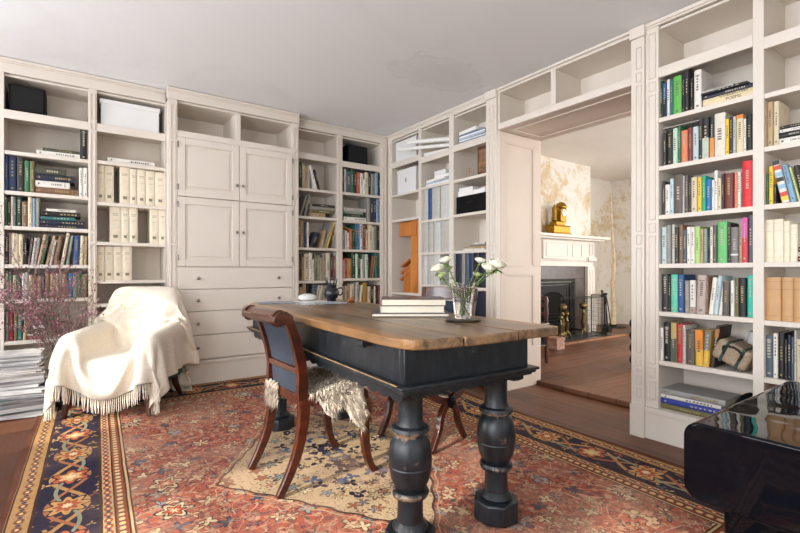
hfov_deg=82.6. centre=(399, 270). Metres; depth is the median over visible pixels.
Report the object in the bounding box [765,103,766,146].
book
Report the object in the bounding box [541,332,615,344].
hearth slab
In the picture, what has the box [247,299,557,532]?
table
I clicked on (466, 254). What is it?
album
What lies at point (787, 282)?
book
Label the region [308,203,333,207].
book
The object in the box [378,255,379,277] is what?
book
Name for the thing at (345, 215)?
book
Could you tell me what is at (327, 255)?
book
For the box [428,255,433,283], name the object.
box file
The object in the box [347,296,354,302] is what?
carved figure
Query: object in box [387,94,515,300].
bookcase
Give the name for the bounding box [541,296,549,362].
wooden chair
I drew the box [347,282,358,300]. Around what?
book
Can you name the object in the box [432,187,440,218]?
box file
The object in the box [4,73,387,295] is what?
wall
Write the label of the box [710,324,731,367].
book
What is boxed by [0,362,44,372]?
magazine
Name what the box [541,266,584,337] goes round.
fireplace
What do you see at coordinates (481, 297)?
album
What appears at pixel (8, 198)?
book
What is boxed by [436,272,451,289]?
rose
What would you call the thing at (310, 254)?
book
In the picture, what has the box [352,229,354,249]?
book
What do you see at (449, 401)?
chair
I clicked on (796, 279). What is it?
book
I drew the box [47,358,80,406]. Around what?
plant pot
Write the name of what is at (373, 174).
book
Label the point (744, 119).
book
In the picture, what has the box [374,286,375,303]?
book
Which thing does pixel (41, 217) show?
book
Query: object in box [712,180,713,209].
book
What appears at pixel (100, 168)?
book
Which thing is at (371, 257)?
book
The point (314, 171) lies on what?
book
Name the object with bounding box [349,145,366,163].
grille
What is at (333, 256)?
book
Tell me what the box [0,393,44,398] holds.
magazine
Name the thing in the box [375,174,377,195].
book
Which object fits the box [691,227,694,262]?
book
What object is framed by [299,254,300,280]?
book
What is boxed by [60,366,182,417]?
armchair
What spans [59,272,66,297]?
book
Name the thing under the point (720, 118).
book
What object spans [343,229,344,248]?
book
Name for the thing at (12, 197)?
book
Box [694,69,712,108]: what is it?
book
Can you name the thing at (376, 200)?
book
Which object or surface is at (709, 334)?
book
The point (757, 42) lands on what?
bookcase
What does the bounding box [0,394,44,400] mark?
magazine
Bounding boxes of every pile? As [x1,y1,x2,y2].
[426,176,448,182]
[426,178,448,184]
[434,169,448,175]
[434,173,448,178]
[458,189,474,196]
[459,186,480,191]
[473,187,485,193]
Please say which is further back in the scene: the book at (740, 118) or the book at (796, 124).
the book at (740, 118)
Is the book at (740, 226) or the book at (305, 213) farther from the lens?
the book at (305, 213)
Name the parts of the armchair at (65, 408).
leg, seat, leg, arm, leg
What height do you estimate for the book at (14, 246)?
0.226 m
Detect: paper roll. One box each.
[398,143,448,150]
[407,137,448,144]
[424,148,448,155]
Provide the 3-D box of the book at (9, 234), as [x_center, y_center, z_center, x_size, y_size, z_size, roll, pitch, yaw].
[-2.907,-0.162,3.403,0.011,0.226,0.163,0,0,-35]
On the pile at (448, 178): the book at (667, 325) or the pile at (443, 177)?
the pile at (443, 177)
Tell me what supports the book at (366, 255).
on the bookcase at (323, 151)
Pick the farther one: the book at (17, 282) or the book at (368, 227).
the book at (368, 227)
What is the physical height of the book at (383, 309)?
0.034 m
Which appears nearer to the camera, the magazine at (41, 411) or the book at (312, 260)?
the magazine at (41, 411)
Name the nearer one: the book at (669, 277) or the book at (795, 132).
the book at (795, 132)
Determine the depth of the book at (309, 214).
4.76 m
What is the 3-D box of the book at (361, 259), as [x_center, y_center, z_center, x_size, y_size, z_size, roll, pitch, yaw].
[-0.469,-0.027,5.141,0.025,0.213,0.154,0,0,-35]
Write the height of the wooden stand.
0.790 m
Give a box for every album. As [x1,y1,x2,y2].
[456,253,461,281]
[462,253,464,281]
[465,253,468,281]
[469,253,473,281]
[474,253,479,287]
[476,292,485,316]
[480,252,485,287]
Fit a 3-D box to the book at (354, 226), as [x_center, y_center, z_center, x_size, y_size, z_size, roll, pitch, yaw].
[-0.542,-0.376,5.121,0.027,0.279,0.202,0,0,-35]
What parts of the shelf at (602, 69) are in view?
panel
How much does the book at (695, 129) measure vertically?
0.200 m
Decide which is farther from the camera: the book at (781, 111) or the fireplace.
the fireplace
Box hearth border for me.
[541,334,625,348]
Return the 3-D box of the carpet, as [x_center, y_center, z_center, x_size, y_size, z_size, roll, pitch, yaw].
[-0.359,1.013,2.569,2.952,0.072,3.968,0,0,-34]
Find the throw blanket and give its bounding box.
[43,286,199,421]
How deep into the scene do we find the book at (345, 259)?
4.97 m
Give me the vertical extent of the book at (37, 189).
0.050 m
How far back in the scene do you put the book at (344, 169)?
4.95 m
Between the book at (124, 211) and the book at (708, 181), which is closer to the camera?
the book at (708, 181)
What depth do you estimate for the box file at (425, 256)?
4.71 m
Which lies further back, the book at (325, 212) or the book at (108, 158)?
the book at (325, 212)
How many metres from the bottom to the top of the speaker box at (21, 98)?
0.200 m
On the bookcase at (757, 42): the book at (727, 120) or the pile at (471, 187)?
the book at (727, 120)
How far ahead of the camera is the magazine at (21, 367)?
3.07 m
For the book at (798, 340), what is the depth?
2.29 m
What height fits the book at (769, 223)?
0.221 m
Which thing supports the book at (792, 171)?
on the bookcase at (757, 42)
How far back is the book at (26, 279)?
3.40 m
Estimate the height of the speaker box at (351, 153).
0.200 m
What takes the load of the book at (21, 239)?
on the bookcase at (70, 109)
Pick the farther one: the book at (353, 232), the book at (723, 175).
the book at (353, 232)
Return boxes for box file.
[423,223,428,252]
[424,189,427,219]
[424,255,427,283]
[428,188,431,219]
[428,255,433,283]
[429,222,433,251]
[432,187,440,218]
[434,221,440,251]
[434,255,448,283]
[441,185,448,217]
[441,220,448,251]
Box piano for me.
[684,381,799,532]
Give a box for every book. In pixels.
[5,154,7,189]
[5,197,6,225]
[5,232,10,263]
[5,273,7,299]
[5,310,9,340]
[7,197,10,225]
[8,156,16,190]
[8,272,13,299]
[9,234,10,263]
[9,310,14,340]
[11,196,13,225]
[11,234,18,263]
[13,275,15,298]
[14,197,15,225]
[14,312,17,340]
[16,197,23,225]
[16,273,21,298]
[17,157,24,191]
[18,310,23,339]
[19,234,24,264]
[22,202,27,226]
[22,273,24,298]
[23,311,29,339]
[24,161,29,191]
[24,237,28,264]
[25,273,29,298]
[28,197,32,226]
[28,238,34,264]
[29,275,33,298]
[30,161,35,192]
[31,238,37,264]
[32,277,37,298]
[33,198,35,226]
[34,238,41,264]
[35,166,65,175]
[35,173,74,185]
[35,180,69,188]
[35,186,77,195]
[36,150,79,158]
[36,198,40,226]
[37,235,46,264]
[40,216,74,220]
[40,220,83,225]
[40,224,84,228]
[41,235,50,264]
[41,273,44,298]
[43,147,79,154]
[43,211,79,219]
[45,236,56,264]
[45,272,50,297]
[46,208,75,212]
[49,240,56,264]
[50,274,55,297]
[53,236,63,263]
[56,273,58,296]
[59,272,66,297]
[61,233,69,264]
[66,236,73,264]
[67,273,72,297]
[73,236,79,264]
[73,273,76,297]
[77,273,80,297]
[79,168,82,195]
[79,236,83,264]
[80,129,86,158]
[81,274,86,296]
[83,168,86,196]
[83,237,87,264]
[97,165,103,201]
[97,246,103,279]
[104,166,113,202]
[104,246,113,279]
[106,157,153,166]
[108,207,120,241]
[113,246,121,279]
[118,167,129,203]
[121,207,128,242]
[122,246,131,279]
[129,208,137,242]
[130,169,136,203]
[137,169,145,204]
[146,171,154,205]
[147,209,158,243]
[155,172,163,205]
[159,210,163,243]
[299,161,301,187]
[299,194,306,215]
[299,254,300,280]
[299,284,305,293]
[299,287,302,294]
[300,220,303,246]
[301,253,311,280]
[301,254,308,280]
[301,257,303,280]
[302,164,303,187]
[302,194,308,215]
[304,166,306,187]
[304,194,309,215]
[304,222,306,247]
[306,165,316,188]
[306,284,316,299]
[306,285,309,293]
[307,167,309,188]
[307,206,335,211]
[307,209,332,215]
[307,213,324,216]
[307,222,308,247]
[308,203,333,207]
[309,232,318,247]
[312,254,316,280]
[312,260,313,280]
[313,169,319,189]
[315,230,325,247]
[316,285,319,299]
[317,253,329,279]
[317,254,324,279]
[317,255,319,280]
[318,285,322,299]
[320,258,321,280]
[321,223,332,247]
[321,286,324,299]
[326,223,334,247]
[328,236,334,247]
[330,254,332,279]
[333,256,334,279]
[343,207,365,212]
[343,211,362,214]
[343,213,364,217]
[343,216,365,221]
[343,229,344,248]
[343,252,354,277]
[343,258,346,277]
[343,260,344,277]
[343,283,353,297]
[343,285,349,299]
[344,169,345,191]
[345,229,351,248]
[345,231,346,248]
[346,171,350,192]
[346,224,356,249]
[347,169,352,192]
[347,233,348,248]
[347,259,350,277]
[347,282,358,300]
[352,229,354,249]
[353,170,355,192]
[355,254,357,277]
[356,172,359,193]
[357,224,359,249]
[358,197,369,221]
[358,254,367,277]
[358,256,360,277]
[358,285,362,301]
[359,283,366,302]
[360,173,362,193]
[360,224,362,249]
[361,255,364,277]
[361,259,362,277]
[362,171,370,194]
[363,172,367,194]
[363,224,365,249]
[366,224,371,249]
[366,230,367,249]
[366,253,377,277]
[367,285,373,302]
[367,286,370,302]
[368,256,369,277]
[370,198,372,221]
[370,256,373,277]
[371,174,372,194]
[371,309,448,316]
[372,225,375,249]
[372,227,373,249]
[372,256,375,277]
[373,174,374,194]
[373,199,375,221]
[374,285,379,303]
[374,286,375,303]
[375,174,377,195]
[376,173,379,195]
[376,200,377,221]
[376,226,378,249]
[376,286,377,303]
[378,201,379,222]
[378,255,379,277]
[380,306,444,312]
[381,296,445,305]
[463,248,485,249]
[465,245,485,248]
[660,81,665,117]
[661,327,663,359]
[661,383,741,406]
[661,393,732,409]
[661,397,733,413]
[661,402,710,417]
[662,227,665,263]
[662,274,670,311]
[663,83,666,116]
[663,133,666,165]
[663,181,669,214]
[664,321,677,360]
[665,184,669,214]
[666,225,671,263]
[667,79,669,115]
[667,129,672,164]
[668,276,670,311]
[670,79,672,114]
[670,178,673,213]
[670,321,688,361]
[671,274,688,311]
[672,224,678,263]
[673,75,681,113]
[673,128,677,163]
[674,174,685,213]
[675,227,678,262]
[677,322,694,362]
[678,126,687,162]
[678,275,695,312]
[679,224,694,262]
[681,130,687,161]
[682,73,684,111]
[683,176,684,212]
[683,230,686,262]
[683,323,697,363]
[685,69,693,110]
[685,175,689,212]
[685,280,689,312]
[686,328,696,364]
[687,227,690,262]
[688,127,692,160]
[689,176,693,211]
[690,78,693,109]
[690,280,697,313]
[691,177,697,211]
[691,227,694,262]
[693,126,698,159]
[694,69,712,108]
[695,226,707,262]
[695,328,712,365]
[696,275,717,313]
[698,177,701,210]
[699,119,702,158]
[700,229,703,262]
[701,81,749,95]
[702,82,752,100]
[702,83,734,92]
[702,116,710,158]
[702,176,713,210]
[703,87,752,106]
[703,328,715,366]
[704,229,707,262]
[706,179,713,210]
[706,277,712,313]
[708,227,709,262]
[709,277,717,314]
[710,117,714,156]
[710,227,712,262]
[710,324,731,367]
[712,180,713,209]
[713,225,717,262]
[714,170,725,209]
[714,276,732,314]
[715,112,733,155]
[718,178,721,208]
[718,222,737,262]
[719,280,732,314]
[722,174,724,208]
[722,281,730,315]
[725,172,734,208]
[726,119,728,153]
[728,223,739,262]
[729,117,732,153]
[731,227,738,262]
[731,280,734,315]
[733,116,736,152]
[735,172,737,207]
[735,278,738,315]
[736,114,745,151]
[738,172,741,207]
[739,225,741,262]
[739,278,746,316]
[741,173,741,206]
[742,160,752,206]
[742,218,748,262]
[744,119,745,150]
[746,114,752,150]
[747,275,752,316]
[749,215,752,262]
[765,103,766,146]
[766,174,768,204]
[766,220,773,261]
[766,277,781,320]
[766,334,772,376]
[767,101,773,145]
[769,166,776,203]
[772,160,790,202]
[773,331,782,377]
[774,101,788,144]
[774,184,781,203]
[774,219,791,261]
[778,330,793,378]
[779,129,799,138]
[779,135,799,143]
[780,123,799,129]
[780,126,799,132]
[782,164,797,201]
[782,277,793,321]
[784,221,798,261]
[785,339,787,379]
[788,333,793,380]
[789,167,799,200]
[790,224,799,261]
[791,336,793,380]
[794,165,799,190]
[794,277,799,321]
[794,329,799,380]
[797,338,799,381]
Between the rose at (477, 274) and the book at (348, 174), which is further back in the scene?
the book at (348, 174)
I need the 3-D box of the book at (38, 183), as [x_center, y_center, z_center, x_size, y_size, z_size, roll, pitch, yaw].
[-2.706,-0.663,3.550,0.209,0.049,0.151,0,0,-35]
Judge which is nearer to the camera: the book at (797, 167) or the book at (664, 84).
the book at (797, 167)
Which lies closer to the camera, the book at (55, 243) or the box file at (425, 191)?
the book at (55, 243)
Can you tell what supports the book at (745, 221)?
on the bookcase at (757, 42)
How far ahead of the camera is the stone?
3.37 m
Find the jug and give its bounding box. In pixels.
[324,285,342,300]
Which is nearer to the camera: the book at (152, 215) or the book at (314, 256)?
the book at (152, 215)
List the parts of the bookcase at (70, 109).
shelf, panel, shelf, shelf, shelf, shelf, rail, shelf, cornice, shelf, panel, shelf, shelf, shelf, shelf, rail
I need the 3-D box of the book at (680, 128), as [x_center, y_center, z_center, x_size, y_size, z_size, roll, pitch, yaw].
[1.744,-0.759,2.783,0.163,0.225,0.016,0,0,-35]
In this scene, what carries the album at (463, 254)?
on the bookcase at (465, 229)
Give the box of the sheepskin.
[263,366,371,436]
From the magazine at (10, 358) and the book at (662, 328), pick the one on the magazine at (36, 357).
the magazine at (10, 358)
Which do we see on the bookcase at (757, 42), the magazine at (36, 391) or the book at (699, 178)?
the book at (699, 178)
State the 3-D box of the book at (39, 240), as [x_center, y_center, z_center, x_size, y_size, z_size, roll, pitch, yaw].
[-2.776,-0.150,3.489,0.042,0.203,0.146,0,0,-35]
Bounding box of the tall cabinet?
[166,86,299,387]
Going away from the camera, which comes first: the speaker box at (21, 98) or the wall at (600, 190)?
the speaker box at (21, 98)
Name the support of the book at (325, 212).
on the book at (309, 214)
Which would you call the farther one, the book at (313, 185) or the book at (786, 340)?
the book at (313, 185)
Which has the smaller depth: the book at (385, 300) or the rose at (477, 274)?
the rose at (477, 274)
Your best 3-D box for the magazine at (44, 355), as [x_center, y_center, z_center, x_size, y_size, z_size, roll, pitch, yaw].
[-2.648,0.610,3.159,0.288,0.016,0.228,0,0,-29]
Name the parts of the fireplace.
iron frame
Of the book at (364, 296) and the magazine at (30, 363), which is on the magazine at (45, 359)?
the magazine at (30, 363)
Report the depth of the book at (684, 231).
2.71 m
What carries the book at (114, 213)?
on the bookcase at (70, 109)
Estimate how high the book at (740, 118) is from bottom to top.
0.209 m
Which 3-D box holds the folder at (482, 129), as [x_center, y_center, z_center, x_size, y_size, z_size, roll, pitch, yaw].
[0.759,-1.259,4.254,0.250,0.016,0.330,0,0,-37]
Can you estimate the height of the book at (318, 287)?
0.278 m
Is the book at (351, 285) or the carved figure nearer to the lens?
the carved figure
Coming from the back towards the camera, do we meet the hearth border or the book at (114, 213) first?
the hearth border
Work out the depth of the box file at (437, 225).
4.57 m
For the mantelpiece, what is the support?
attached to the wall at (568, 183)
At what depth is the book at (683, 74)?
2.72 m
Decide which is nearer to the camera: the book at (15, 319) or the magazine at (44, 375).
the magazine at (44, 375)
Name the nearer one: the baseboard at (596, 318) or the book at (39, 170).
the book at (39, 170)
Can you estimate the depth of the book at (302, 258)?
4.67 m
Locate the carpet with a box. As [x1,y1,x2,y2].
[0,375,723,532]
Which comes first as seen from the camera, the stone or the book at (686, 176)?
the book at (686, 176)
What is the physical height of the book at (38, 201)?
0.220 m
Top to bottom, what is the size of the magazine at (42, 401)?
0.020 m
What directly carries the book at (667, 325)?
on the bookcase at (757, 42)
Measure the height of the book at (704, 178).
0.203 m
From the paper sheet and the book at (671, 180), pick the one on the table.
the paper sheet
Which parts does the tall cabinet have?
panel, door, door, drawer, panel, drawer, cornice, frame panel, drawer, drawer, door, door, panel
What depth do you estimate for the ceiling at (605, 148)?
6.63 m
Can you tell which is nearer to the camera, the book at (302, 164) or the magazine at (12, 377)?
the magazine at (12, 377)
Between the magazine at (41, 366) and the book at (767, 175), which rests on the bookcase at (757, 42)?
the book at (767, 175)
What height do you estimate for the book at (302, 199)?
0.225 m
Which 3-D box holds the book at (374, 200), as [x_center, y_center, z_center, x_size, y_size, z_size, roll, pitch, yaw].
[-0.341,-0.688,5.256,0.039,0.270,0.195,0,0,-35]
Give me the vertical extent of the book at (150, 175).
0.297 m
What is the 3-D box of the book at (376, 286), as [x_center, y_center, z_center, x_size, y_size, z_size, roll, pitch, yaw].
[-0.309,0.293,5.261,0.033,0.233,0.168,0,0,-35]
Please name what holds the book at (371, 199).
on the bookcase at (323, 151)
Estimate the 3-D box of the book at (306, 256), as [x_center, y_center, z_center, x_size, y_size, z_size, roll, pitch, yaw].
[-1.019,-0.039,4.771,0.052,0.278,0.201,0,0,-35]
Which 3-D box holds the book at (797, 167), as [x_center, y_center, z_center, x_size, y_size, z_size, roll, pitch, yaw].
[2.061,-0.442,2.322,0.135,0.188,0.052,0,0,-35]
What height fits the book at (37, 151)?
0.037 m
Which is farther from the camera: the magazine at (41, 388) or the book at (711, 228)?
the magazine at (41, 388)
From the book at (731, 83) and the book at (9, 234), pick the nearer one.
the book at (731, 83)
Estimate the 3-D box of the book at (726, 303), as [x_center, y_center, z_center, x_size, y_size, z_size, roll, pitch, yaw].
[1.871,0.153,2.577,0.139,0.192,0.032,0,1,-35]
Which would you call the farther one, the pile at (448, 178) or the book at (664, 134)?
the pile at (448, 178)
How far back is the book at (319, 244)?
4.83 m
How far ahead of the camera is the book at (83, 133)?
3.60 m
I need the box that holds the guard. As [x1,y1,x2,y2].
[560,294,606,340]
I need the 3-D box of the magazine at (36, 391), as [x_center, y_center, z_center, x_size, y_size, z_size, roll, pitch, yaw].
[-2.624,0.822,3.153,0.269,0.013,0.228,0,0,-27]
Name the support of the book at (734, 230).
on the bookcase at (757, 42)
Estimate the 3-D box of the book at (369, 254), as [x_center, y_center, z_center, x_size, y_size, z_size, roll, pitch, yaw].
[-0.327,-0.066,5.274,0.034,0.291,0.210,0,0,-35]
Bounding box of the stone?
[298,294,316,300]
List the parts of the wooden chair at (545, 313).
leg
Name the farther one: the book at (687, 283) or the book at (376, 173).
the book at (376, 173)
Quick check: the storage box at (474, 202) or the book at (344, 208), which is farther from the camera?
the book at (344, 208)
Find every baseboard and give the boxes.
[595,313,610,324]
[616,313,630,323]
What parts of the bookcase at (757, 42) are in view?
shelf, cornice, shelf, shelf, shelf, shelf, shelf, shelf, rail, panel, panel, shelf, shelf, shelf, shelf, shelf, shelf, rail, panel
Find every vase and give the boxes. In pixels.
[450,282,475,318]
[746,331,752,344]
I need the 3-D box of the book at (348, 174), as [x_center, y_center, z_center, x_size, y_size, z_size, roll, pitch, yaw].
[-0.611,-0.974,5.049,0.057,0.234,0.169,0,0,-35]
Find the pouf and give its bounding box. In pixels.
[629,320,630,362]
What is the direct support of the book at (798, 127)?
on the book at (795, 132)
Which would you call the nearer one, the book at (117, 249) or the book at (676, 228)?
the book at (676, 228)
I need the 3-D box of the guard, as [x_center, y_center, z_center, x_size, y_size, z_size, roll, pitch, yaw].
[2.793,0.689,6.811,0.297,0.626,1.345,0,0,41]
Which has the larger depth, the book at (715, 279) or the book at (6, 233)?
the book at (6, 233)
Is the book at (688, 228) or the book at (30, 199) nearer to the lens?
the book at (688, 228)
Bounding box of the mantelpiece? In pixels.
[541,232,609,331]
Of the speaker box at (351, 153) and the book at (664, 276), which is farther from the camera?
the speaker box at (351, 153)
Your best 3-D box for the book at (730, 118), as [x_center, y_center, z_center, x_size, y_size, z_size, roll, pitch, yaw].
[1.894,-0.750,2.564,0.150,0.207,0.019,0,0,-35]
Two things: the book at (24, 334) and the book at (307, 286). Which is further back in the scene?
the book at (307, 286)
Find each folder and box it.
[459,126,485,135]
[459,128,484,136]
[459,129,485,138]
[459,130,485,140]
[459,133,485,142]
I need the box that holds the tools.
[596,290,611,333]
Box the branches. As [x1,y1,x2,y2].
[0,193,107,351]
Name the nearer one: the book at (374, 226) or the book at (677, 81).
the book at (677, 81)
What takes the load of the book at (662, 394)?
on the book at (663, 400)
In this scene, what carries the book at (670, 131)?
on the bookcase at (757, 42)
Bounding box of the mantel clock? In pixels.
[545,202,570,234]
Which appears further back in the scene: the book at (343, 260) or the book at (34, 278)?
the book at (343, 260)
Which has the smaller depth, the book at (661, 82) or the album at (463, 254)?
the book at (661, 82)
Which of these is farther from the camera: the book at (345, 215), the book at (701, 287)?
the book at (345, 215)
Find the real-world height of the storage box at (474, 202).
0.165 m
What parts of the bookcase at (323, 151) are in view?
panel, shelf, shelf, shelf, shelf, rail, panel, cornice, panel, shelf, shelf, shelf, shelf, rail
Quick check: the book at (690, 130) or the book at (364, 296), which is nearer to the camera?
the book at (690, 130)
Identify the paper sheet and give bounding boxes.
[293,300,329,302]
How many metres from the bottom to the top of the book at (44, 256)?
0.224 m
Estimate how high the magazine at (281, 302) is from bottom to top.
0.004 m
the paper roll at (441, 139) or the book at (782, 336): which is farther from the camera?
the paper roll at (441, 139)
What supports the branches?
in the plant pot
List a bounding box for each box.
[9,84,46,115]
[98,98,159,132]
[343,144,366,164]
[396,135,417,161]
[397,166,417,193]
[456,192,485,213]
[477,145,485,174]
[548,336,564,349]
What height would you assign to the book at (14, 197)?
0.215 m
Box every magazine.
[0,348,44,357]
[0,352,43,360]
[0,353,47,363]
[0,357,42,361]
[0,358,47,367]
[0,361,39,365]
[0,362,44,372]
[0,363,37,366]
[0,365,39,369]
[0,368,44,377]
[0,369,41,374]
[0,371,36,375]
[0,372,45,385]
[0,373,43,379]
[0,375,42,382]
[0,377,45,389]
[0,380,45,391]
[0,381,43,387]
[0,387,44,393]
[0,390,42,395]
[0,390,44,396]
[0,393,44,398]
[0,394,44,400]
[0,397,43,403]
[0,398,43,404]
[0,400,43,408]
[0,403,43,410]
[0,404,43,414]
[0,406,51,416]
[0,409,47,419]
[0,414,42,420]
[256,301,293,303]
[296,301,346,304]
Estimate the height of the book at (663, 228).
0.225 m
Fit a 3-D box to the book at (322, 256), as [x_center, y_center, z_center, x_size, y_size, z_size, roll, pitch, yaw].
[-0.859,-0.041,4.888,0.029,0.282,0.204,0,0,-35]
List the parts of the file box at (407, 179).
lid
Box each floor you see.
[0,366,683,515]
[541,323,630,397]
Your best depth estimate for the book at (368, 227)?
5.14 m
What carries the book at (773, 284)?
on the bookcase at (757, 42)
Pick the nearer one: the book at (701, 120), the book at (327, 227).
the book at (701, 120)
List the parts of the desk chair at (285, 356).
leg, crest rail, panel, cross rail, seat rail, panel, leg, leg, rail, leg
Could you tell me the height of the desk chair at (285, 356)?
0.872 m
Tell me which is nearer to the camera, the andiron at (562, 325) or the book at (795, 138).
the book at (795, 138)
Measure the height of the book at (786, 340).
0.207 m
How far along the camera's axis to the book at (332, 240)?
4.89 m
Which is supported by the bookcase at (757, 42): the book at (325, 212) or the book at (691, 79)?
the book at (691, 79)
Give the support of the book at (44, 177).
on the book at (38, 183)
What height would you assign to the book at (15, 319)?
0.210 m
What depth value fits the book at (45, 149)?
3.52 m
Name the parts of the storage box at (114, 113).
lid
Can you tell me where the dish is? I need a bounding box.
[444,317,480,321]
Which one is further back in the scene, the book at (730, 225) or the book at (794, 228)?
the book at (730, 225)
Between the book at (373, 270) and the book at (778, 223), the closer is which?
the book at (778, 223)
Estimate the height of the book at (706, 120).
0.239 m
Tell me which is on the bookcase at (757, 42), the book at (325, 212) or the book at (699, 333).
the book at (699, 333)
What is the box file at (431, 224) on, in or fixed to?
on the bookcase at (465, 229)
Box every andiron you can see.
[558,304,567,338]
[558,312,571,337]
[558,315,565,339]
[570,302,588,336]
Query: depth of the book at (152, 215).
3.91 m
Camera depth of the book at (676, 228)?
2.75 m
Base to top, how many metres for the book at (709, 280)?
0.213 m
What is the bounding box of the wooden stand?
[399,220,417,292]
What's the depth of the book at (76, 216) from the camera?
3.52 m
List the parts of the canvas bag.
handle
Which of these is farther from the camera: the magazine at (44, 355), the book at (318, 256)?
the book at (318, 256)
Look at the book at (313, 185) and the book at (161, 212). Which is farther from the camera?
the book at (313, 185)
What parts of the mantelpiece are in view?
architrave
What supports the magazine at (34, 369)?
on the magazine at (31, 371)
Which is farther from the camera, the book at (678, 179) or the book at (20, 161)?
the book at (20, 161)
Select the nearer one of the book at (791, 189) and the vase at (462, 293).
the vase at (462, 293)
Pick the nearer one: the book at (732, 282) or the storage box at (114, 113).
the book at (732, 282)
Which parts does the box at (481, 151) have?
panel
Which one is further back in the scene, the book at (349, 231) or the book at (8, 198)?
the book at (349, 231)
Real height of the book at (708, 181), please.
0.181 m
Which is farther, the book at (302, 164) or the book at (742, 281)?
the book at (302, 164)
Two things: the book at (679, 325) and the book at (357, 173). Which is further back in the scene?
the book at (357, 173)
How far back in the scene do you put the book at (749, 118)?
2.45 m
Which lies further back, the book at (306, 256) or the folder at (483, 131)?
the book at (306, 256)
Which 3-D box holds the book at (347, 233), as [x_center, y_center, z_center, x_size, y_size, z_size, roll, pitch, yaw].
[-0.603,-0.328,5.035,0.026,0.183,0.132,0,0,-35]
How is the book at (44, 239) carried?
on the bookcase at (70, 109)
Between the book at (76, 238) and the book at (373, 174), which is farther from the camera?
the book at (373, 174)
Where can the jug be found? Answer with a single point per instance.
(331, 293)
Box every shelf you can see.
[497,31,630,129]
[541,232,609,241]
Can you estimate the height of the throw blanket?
0.867 m
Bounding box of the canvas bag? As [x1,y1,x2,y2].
[712,337,752,370]
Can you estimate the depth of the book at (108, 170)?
3.71 m
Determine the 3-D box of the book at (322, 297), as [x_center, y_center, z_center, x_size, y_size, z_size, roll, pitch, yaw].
[-0.870,0.292,4.876,0.066,0.275,0.199,0,0,-35]
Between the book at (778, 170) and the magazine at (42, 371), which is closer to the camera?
the book at (778, 170)
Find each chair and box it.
[242,305,377,499]
[377,286,477,454]
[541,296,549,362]
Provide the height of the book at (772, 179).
0.198 m
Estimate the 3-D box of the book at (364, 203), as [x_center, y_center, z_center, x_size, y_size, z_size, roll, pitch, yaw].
[-0.409,-0.691,5.203,0.035,0.277,0.200,0,0,-35]
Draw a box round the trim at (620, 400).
[537,378,630,407]
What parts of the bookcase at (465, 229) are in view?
shelf, shelf, shelf, rail, panel, shelf, rail, shelf, shelf, shelf, panel, cornice, panel, rail, shelf, shelf, shelf, panel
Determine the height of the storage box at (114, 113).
0.212 m
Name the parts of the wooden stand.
arm, post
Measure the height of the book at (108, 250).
0.275 m
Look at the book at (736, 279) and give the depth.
2.50 m
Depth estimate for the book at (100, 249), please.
3.68 m
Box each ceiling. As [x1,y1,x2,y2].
[0,0,722,145]
[541,116,630,181]
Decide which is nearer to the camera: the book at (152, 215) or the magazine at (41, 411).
the magazine at (41, 411)
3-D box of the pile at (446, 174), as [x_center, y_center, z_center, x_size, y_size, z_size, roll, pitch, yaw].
[0.497,-0.949,4.604,0.220,0.030,0.200,0,0,-40]
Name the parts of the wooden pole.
plate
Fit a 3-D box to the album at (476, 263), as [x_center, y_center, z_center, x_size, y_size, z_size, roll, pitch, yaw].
[0.783,-0.015,4.189,0.236,0.328,0.065,0,0,-35]
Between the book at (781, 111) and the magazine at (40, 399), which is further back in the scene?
the magazine at (40, 399)
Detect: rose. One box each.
[430,264,451,292]
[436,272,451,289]
[439,256,455,282]
[445,266,454,282]
[466,257,485,282]
[473,272,481,282]
[475,258,506,291]
[475,263,495,285]
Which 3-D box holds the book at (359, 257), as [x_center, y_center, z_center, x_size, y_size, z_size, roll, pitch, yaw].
[-0.502,-0.045,5.135,0.032,0.249,0.180,0,0,-35]
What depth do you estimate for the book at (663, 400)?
2.69 m
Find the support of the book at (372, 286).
on the bookcase at (323, 151)
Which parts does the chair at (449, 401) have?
leg, leg, leg, panel, crest rail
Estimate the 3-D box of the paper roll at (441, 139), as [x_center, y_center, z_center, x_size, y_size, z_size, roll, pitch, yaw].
[0.293,-1.315,4.591,0.506,0.084,0.045,0,0,32]
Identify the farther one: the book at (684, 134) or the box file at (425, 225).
the box file at (425, 225)
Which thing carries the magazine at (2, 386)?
on the magazine at (36, 384)
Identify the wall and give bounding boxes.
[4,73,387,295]
[541,156,589,333]
[590,178,610,313]
[611,179,630,313]
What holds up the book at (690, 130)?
on the bookcase at (757, 42)
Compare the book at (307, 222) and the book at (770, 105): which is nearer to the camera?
the book at (770, 105)
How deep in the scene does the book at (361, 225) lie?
5.08 m
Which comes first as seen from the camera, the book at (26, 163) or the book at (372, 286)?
the book at (26, 163)
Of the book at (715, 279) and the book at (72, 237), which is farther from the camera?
the book at (72, 237)
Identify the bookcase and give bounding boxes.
[0,56,165,396]
[299,118,386,366]
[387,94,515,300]
[645,0,799,448]
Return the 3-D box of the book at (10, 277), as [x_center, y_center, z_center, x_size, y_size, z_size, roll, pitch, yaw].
[-2.902,0.109,3.397,0.023,0.200,0.145,0,0,-35]
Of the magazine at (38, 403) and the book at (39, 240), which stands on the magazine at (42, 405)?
the magazine at (38, 403)
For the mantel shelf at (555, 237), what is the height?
0.070 m
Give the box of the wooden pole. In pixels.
[600,193,625,327]
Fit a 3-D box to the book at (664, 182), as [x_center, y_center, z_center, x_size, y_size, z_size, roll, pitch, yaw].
[1.689,-0.450,2.854,0.150,0.208,0.012,0,0,-35]

